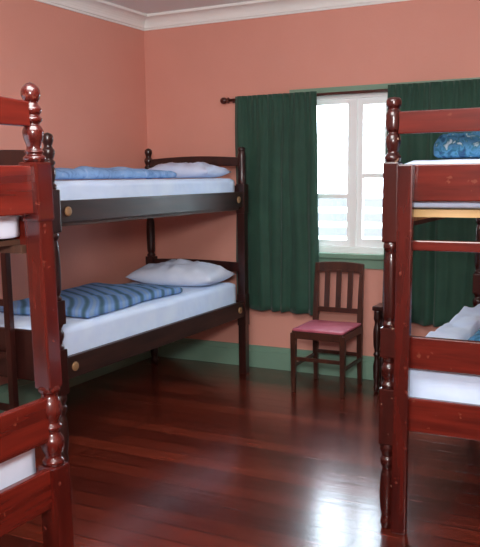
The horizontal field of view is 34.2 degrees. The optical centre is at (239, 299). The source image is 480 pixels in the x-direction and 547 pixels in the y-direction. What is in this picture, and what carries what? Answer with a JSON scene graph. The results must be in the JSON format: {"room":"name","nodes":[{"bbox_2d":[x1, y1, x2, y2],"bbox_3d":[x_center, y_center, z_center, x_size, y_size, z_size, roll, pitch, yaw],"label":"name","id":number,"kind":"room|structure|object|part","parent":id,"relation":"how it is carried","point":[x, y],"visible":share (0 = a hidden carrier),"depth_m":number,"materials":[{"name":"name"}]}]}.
{"room":"dormitory","nodes":[
{"label":"dormitory","id":0,"kind":"room"},
{"bbox_2d":[0,0,147,384],"bbox_3d":[-2.234,-0.419,3.539,0.140,2.680,6.280,4,10,27],"label":"wall","id":1,"kind":"structure","parent":0,"point":[88,72],"depth_m":5.49,"materials":[{"name":"paint"}]},
{"bbox_2d":[0,350,150,412],"bbox_3d":[-2.150,0.827,3.688,0.026,0.170,6.260,4,10,27],"label":"baseboard","id":2,"kind":"structure","parent":1,"relation":"attached to","point":[27,392],"depth_m":5.50,"materials":[{"name":"green paint"}]},
{"bbox_2d":[34,0,146,30],"bbox_3d":[-2.143,-1.686,3.284,0.100,0.100,6.280,4,10,27],"label":"trim","id":3,"kind":"structure","parent":1,"relation":"attached to","point":[101,9],"depth_m":5.56,"materials":[{"name":"paint"}]},
{"bbox_2d":[104,0,253,13],"bbox_3d":[-0.278,-1.657,2.314,4.580,0.100,6.560,4,10,27],"label":"ceiling","id":4,"kind":"structure","parent":0,"point":[144,6],"depth_m":5.59,"materials":[{"name":"paint"}]},
{"bbox_2d":[0,356,479,546],"bbox_3d":[-0.245,1.089,2.747,4.580,0.100,6.560,4,10,27],"label":"floor","id":5,"kind":"structure","parent":0,"point":[168,452],"depth_m":3.94,"materials":[{"name":"brown wood"}]},
{"bbox_2d":[0,82,73,546],"bbox_3d":[-1.606,0.230,2.440,1.989,1.725,0.874,4,10,27],"label":"bunk bed","id":6,"kind":"object","parent":5,"relation":"on","point":[26,188],"visible":1,"depth_m":2.29,"materials":[{"name":"brown wood"}]},
{"bbox_2d":[0,216,18,238],"bbox_3d":[-1.623,-0.264,2.368,1.815,0.168,0.770,4,10,27],"label":"mattress","id":7,"kind":"object","parent":6,"relation":"on","point":[9,225],"visible":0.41,"depth_m":2.26,"materials":[{"name":"white fabric"}]},
{"bbox_3d":[-0.783,-0.482,1.892,0.027,0.082,0.760,4,10,27],"label":"rail","id":8,"kind":"part","parent":6,"relation":"part of","materials":[{"name":"red wood"}]},
{"bbox_3d":[-1.431,-0.252,2.734,1.841,0.110,0.028,4,10,27],"label":"rail","id":9,"kind":"part","parent":6,"relation":"part of","materials":[{"name":"brown wood"}]},
{"bbox_2d":[0,448,35,489],"bbox_3d":[-1.596,0.511,2.481,1.802,0.203,0.770,4,10,27],"label":"mattress","id":10,"kind":"object","parent":6,"relation":"on","point":[13,470],"visible":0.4,"depth_m":2.32,"materials":[{"name":"white fabric"}]},
{"bbox_3d":[-0.760,0.416,2.028,0.028,0.135,0.760,4,10,27],"label":"rail","id":11,"kind":"part","parent":6,"relation":"part of","materials":[{"name":"brown wood"}]},
{"bbox_2d":[0,132,249,461],"bbox_3d":[-0.813,-0.155,4.979,0.870,1.674,2.157,4,10,27],"label":"bunk bed","id":12,"kind":"object","parent":5,"relation":"on","point":[16,350],"visible":0.59,"depth_m":4.40,"materials":[{"name":"brown wood"}]},
{"bbox_3d":[-1.287,-0.723,3.975,0.760,0.080,0.026,4,10,27],"label":"rail","id":13,"kind":"part","parent":12,"relation":"part of","materials":[{"name":"brown wood"}]},
{"bbox_3d":[-0.923,0.016,3.906,0.070,1.674,0.070,4,10,27],"label":"post","id":14,"kind":"part","parent":12,"relation":"part of","materials":[{"name":"brown wood"}]},
{"bbox_2d":[0,281,235,355],"bbox_3d":[-0.802,0.096,5.031,0.774,0.228,1.977,4,10,27],"label":"mattress","id":15,"kind":"object","parent":12,"relation":"on","point":[80,334],"visible":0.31,"depth_m":4.61,"materials":[{"name":"white fabric"}]},
{"bbox_2d":[0,283,182,317],"bbox_3d":[-0.897,-0.017,4.815,0.746,0.062,1.123,3,10,24],"label":"blanket","id":16,"kind":"object","parent":15,"relation":"on","point":[89,300],"visible":0.77,"depth_m":4.68,"materials":[{"name":"blue fabric"}]},
{"bbox_2d":[126,259,234,286],"bbox_3d":[-0.426,-0.208,5.628,0.680,0.170,0.420,3,10,24],"label":"pillow","id":17,"kind":"object","parent":15,"relation":"on","point":[173,272],"visible":1,"depth_m":5.49,"materials":[{"name":"fabric"}]},
{"bbox_2d":[54,178,234,199],"bbox_3d":[-0.813,-0.664,4.911,0.774,0.188,1.974,4,10,27],"label":"mattress","id":18,"kind":"object","parent":12,"relation":"on","point":[113,188],"visible":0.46,"depth_m":4.53,"materials":[{"name":"white fabric"}]},
{"bbox_2d":[55,166,175,179],"bbox_3d":[-0.981,-0.770,4.729,0.570,0.078,1.507,4,10,27],"label":"blanket","id":19,"kind":"object","parent":18,"relation":"on","point":[81,172],"visible":0.75,"depth_m":4.63,"materials":[{"name":"blue fabric"}]},
{"bbox_2d":[149,162,230,177],"bbox_3d":[-0.381,-0.922,5.533,0.540,0.114,0.360,4,10,26],"label":"pillow","id":20,"kind":"object","parent":18,"relation":"on","point":[197,169],"visible":0.88,"depth_m":5.38,"materials":[{"name":"white fabric"}]},
{"bbox_3d":[-0.690,-0.329,6.076,0.070,1.674,0.070,4,10,27],"label":"post","id":21,"kind":"part","parent":12,"relation":"part of","materials":[{"name":"brown wood"}]},
{"bbox_3d":[-0.449,-0.579,4.735,0.028,0.110,2.000,4,10,27],"label":"rail","id":22,"kind":"part","parent":12,"relation":"part of","materials":[{"name":"brown wood"}]},
{"bbox_3d":[-0.440,0.208,4.859,0.028,0.115,2.000,4,10,27],"label":"rail","id":23,"kind":"part","parent":12,"relation":"part of","materials":[{"name":"brown wood"}]},
{"bbox_3d":[-0.343,-1.026,5.781,0.760,0.075,0.026,4,10,27],"label":"rail","id":24,"kind":"part","parent":12,"relation":"part of","materials":[{"name":"brown wood"}]},
{"bbox_3d":[-0.334,-0.268,5.900,0.760,0.080,0.026,4,10,27],"label":"rail","id":25,"kind":"part","parent":12,"relation":"part of","materials":[{"name":"brown wood"}]},
{"bbox_3d":[0.021,-0.276,5.713,0.068,1.664,0.068,4,10,27],"label":"post","id":26,"kind":"part","parent":12,"relation":"part of","materials":[{"name":"brown wood"}]},
{"bbox_2d":[290,261,364,397],"bbox_3d":[0.611,0.183,5.355,0.388,0.855,0.449,4,10,27],"label":"dining chair","id":27,"kind":"object","parent":5,"relation":"on","point":[317,330],"visible":1,"depth_m":5.40,"materials":[{"name":"brown wood"}]},
{"bbox_3d":[0.364,0.422,5.289,0.038,0.410,0.038,4,10,27],"label":"leg","id":28,"kind":"part","parent":27,"relation":"part of","materials":[{"name":"brown wood"}]},
{"bbox_3d":[0.548,0.152,5.590,0.036,0.845,0.069,4,10,27],"label":"leg","id":29,"kind":"part","parent":27,"relation":"part of","materials":[{"name":"brown wood"}]},
{"bbox_3d":[0.597,0.183,5.326,0.365,0.024,0.376,4,10,27],"label":"seat","id":30,"kind":"part","parent":27,"relation":"part of","materials":[{"name":"pink fabric"}]},
{"bbox_3d":[0.602,0.216,5.340,0.378,0.050,0.394,4,10,27],"label":"seat frame","id":31,"kind":"part","parent":27,"relation":"part of","materials":[{"name":"brown wood"}]},
{"bbox_3d":[0.689,0.070,5.492,0.320,0.035,0.018,4,10,27],"label":"rail","id":32,"kind":"part","parent":27,"relation":"part of","materials":[{"name":"brown wood"}]},
{"bbox_3d":[0.700,-0.234,5.473,0.356,0.070,0.042,4,10,27],"label":"rail","id":33,"kind":"part","parent":27,"relation":"part of","materials":[{"name":"brown wood"}]},
{"bbox_3d":[0.675,0.443,5.130,0.038,0.410,0.038,4,10,27],"label":"leg","id":34,"kind":"part","parent":27,"relation":"part of","materials":[{"name":"brown wood"}]},
{"bbox_3d":[0.841,0.172,5.440,0.036,0.845,0.069,4,10,27],"label":"leg","id":35,"kind":"part","parent":27,"relation":"part of","materials":[{"name":"brown wood"}]},
{"bbox_2d":[372,303,412,391],"bbox_3d":[1.023,0.328,5.255,0.230,0.590,0.172,4,10,27],"label":"table","id":36,"kind":"object","parent":5,"relation":"on","point":[378,308],"visible":0.34,"depth_m":5.23,"materials":[{"name":"brown wood"}]},
{"bbox_3d":[0.920,0.344,5.243,0.052,0.565,0.052,4,10,27],"label":"leg","id":37,"kind":"part","parent":36,"relation":"part of","materials":[{"name":"brown wood"}]},
{"bbox_3d":[0.975,0.327,5.348,0.052,0.565,0.052,4,10,27],"label":"leg","id":38,"kind":"part","parent":36,"relation":"part of","materials":[{"name":"brown wood"}]},
{"bbox_3d":[1.019,0.052,5.211,0.230,0.030,0.170,4,10,27],"label":"seat","id":39,"kind":"part","parent":36,"relation":"part of","materials":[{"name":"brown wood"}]},
{"bbox_2d":[379,97,479,534],"bbox_3d":[1.383,-0.025,3.755,0.866,1.745,1.962,4,10,27],"label":"bunk bed","id":40,"kind":"object","parent":5,"relation":"on","point":[400,413],"visible":0.8,"depth_m":3.03,"materials":[{"name":"brown wood"}]},
{"bbox_3d":[0.600,0.085,3.121,0.063,1.745,0.063,4,10,27],"label":"post","id":41,"kind":"part","parent":40,"relation":"part of","materials":[{"name":"brown wood"}]},
{"bbox_3d":[1.019,-0.463,3.884,0.028,0.110,1.820,4,10,27],"label":"rail","id":42,"kind":"part","parent":40,"relation":"part of","materials":[{"name":"brown wood"}]},
{"bbox_3d":[0.947,-0.656,2.818,0.760,0.085,0.026,4,10,27],"label":"rail","id":43,"kind":"part","parent":40,"relation":"part of","materials":[{"name":"red wood"}]},
{"bbox_2d":[405,159,479,208],"bbox_3d":[1.380,-0.560,3.679,0.769,0.193,1.803,4,10,27],"label":"mattress","id":44,"kind":"object","parent":40,"relation":"on","point":[417,204],"visible":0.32,"depth_m":3.00,"materials":[{"name":"white fabric"}]},
{"bbox_2d":[437,131,479,158],"bbox_3d":[1.185,-0.669,3.219,0.661,0.162,0.768,4,10,27],"label":"quilt","id":45,"kind":"object","parent":44,"relation":"on","point":[463,145],"visible":0.94,"depth_m":3.03,"materials":[{"name":"blue fabric"}]},
{"bbox_2d":[410,304,479,404],"bbox_3d":[1.390,0.262,3.808,0.769,0.228,1.804,4,10,27],"label":"mattress","id":46,"kind":"object","parent":40,"relation":"on","point":[437,385],"visible":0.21,"depth_m":3.10,"materials":[{"name":"white fabric"}]},
{"bbox_2d":[425,306,479,339],"bbox_3d":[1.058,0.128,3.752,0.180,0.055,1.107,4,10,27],"label":"pillow","id":47,"kind":"object","parent":46,"relation":"on","point":[464,324],"visible":0.53,"depth_m":3.72,"materials":[{"name":"white fabric"}]},
{"bbox_2d":[468,329,479,340],"bbox_3d":[1.257,0.168,3.312,0.537,0.108,0.641,4,10,27],"label":"blanket","id":48,"kind":"object","parent":46,"relation":"on","point":[476,337],"visible":0.27,"depth_m":3.28,"materials":[{"name":"blue fabric"}]},
{"bbox_3d":[0.957,0.226,2.957,0.760,0.130,0.026,4,10,27],"label":"rail","id":49,"kind":"part","parent":40,"relation":"part of","materials":[{"name":"brown wood"}]},
{"bbox_3d":[1.462,-0.185,4.770,0.063,1.745,0.063,4,10,27],"label":"post","id":50,"kind":"part","parent":40,"relation":"part of","materials":[{"name":"brown wood"}]},
{"bbox_2d":[144,0,479,356],"bbox_3d":[1.210,-0.746,5.345,4.580,2.680,0.140,4,10,27],"label":"wall","id":51,"kind":"structure","parent":0,"point":[189,69],"depth_m":5.67,"materials":[{"name":"paint"}]},
{"bbox_2d":[157,338,379,379],"bbox_3d":[1.187,0.505,5.468,4.260,0.170,0.026,4,10,27],"label":"baseboard","id":52,"kind":"structure","parent":51,"relation":"attached to","point":[279,358],"depth_m":5.99,"materials":[{"name":"green paint"}]},
{"bbox_2d":[144,0,409,30],"bbox_3d":[1.139,-2.003,5.039,4.300,0.100,0.100,4,10,27],"label":"trim","id":53,"kind":"structure","parent":51,"relation":"attached to","point":[256,8],"depth_m":5.62,"materials":[{"name":"paint"}]},
{"bbox_2d":[220,89,387,103],"bbox_3d":[0.840,-1.413,5.302,2.206,0.049,0.074,4,10,27],"label":"curtain rod","id":54,"kind":"object","parent":51,"relation":"attached to","point":[223,100],"visible":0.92,"depth_m":5.35,"materials":[{"name":"brown wood"}]},
{"bbox_2d":[235,91,318,315],"bbox_3d":[0.259,-0.686,5.663,0.677,1.576,0.050,4,10,27],"label":"curtain","id":55,"kind":"object","parent":54,"relation":"hanging from","point":[277,132],"visible":0.86,"depth_m":5.64,"materials":[{"name":"green fabric"}]},
{"bbox_2d":[382,79,479,326],"bbox_3d":[1.337,-0.606,5.111,0.809,1.607,0.060,4,10,27],"label":"curtain","id":56,"kind":"object","parent":54,"relation":"hanging from","point":[442,282],"visible":0.38,"depth_m":5.14,"materials":[{"name":"green fabric"}]},
{"bbox_2d":[317,92,387,253],"bbox_3d":[1.018,-0.878,5.393,1.300,1.130,0.075,4,10,27],"label":"window","id":57,"kind":"structure","parent":51,"relation":"in","point":[355,243],"depth_m":5.48,"materials":[{"name":"white paint"}]},
{"bbox_2d":[289,77,479,268],"bbox_3d":[0.995,-0.836,5.352,1.520,1.260,0.080,4,10,27],"label":"trim","id":58,"kind":"structure","parent":51,"relation":"attached to","point":[371,261],"depth_m":5.46,"materials":[{"name":"green paint"}]},
{"label":"outside","id":59,"kind":"structure","parent":0,"visible":0},
{"bbox_2d":[318,207,381,239],"bbox_3d":[12.796,-2.132,24.729,60.000,0.100,44.280,4,10,27],"label":"ground","id":60,"kind":"structure","parent":59,"point":[320,209],"depth_m":30.95,"materials":[{"name":"white"}]},
{"bbox_2d":[318,198,382,236],"bbox_3d":[1.566,-0.310,8.520,3.800,1.620,0.092,4,10,27],"label":"slatted fence","id":61,"kind":"object","parent":60,"relation":"on","point":[322,202],"visible":0.02,"depth_m":8.60,"materials":[{"name":"grey paint"}]}
]}

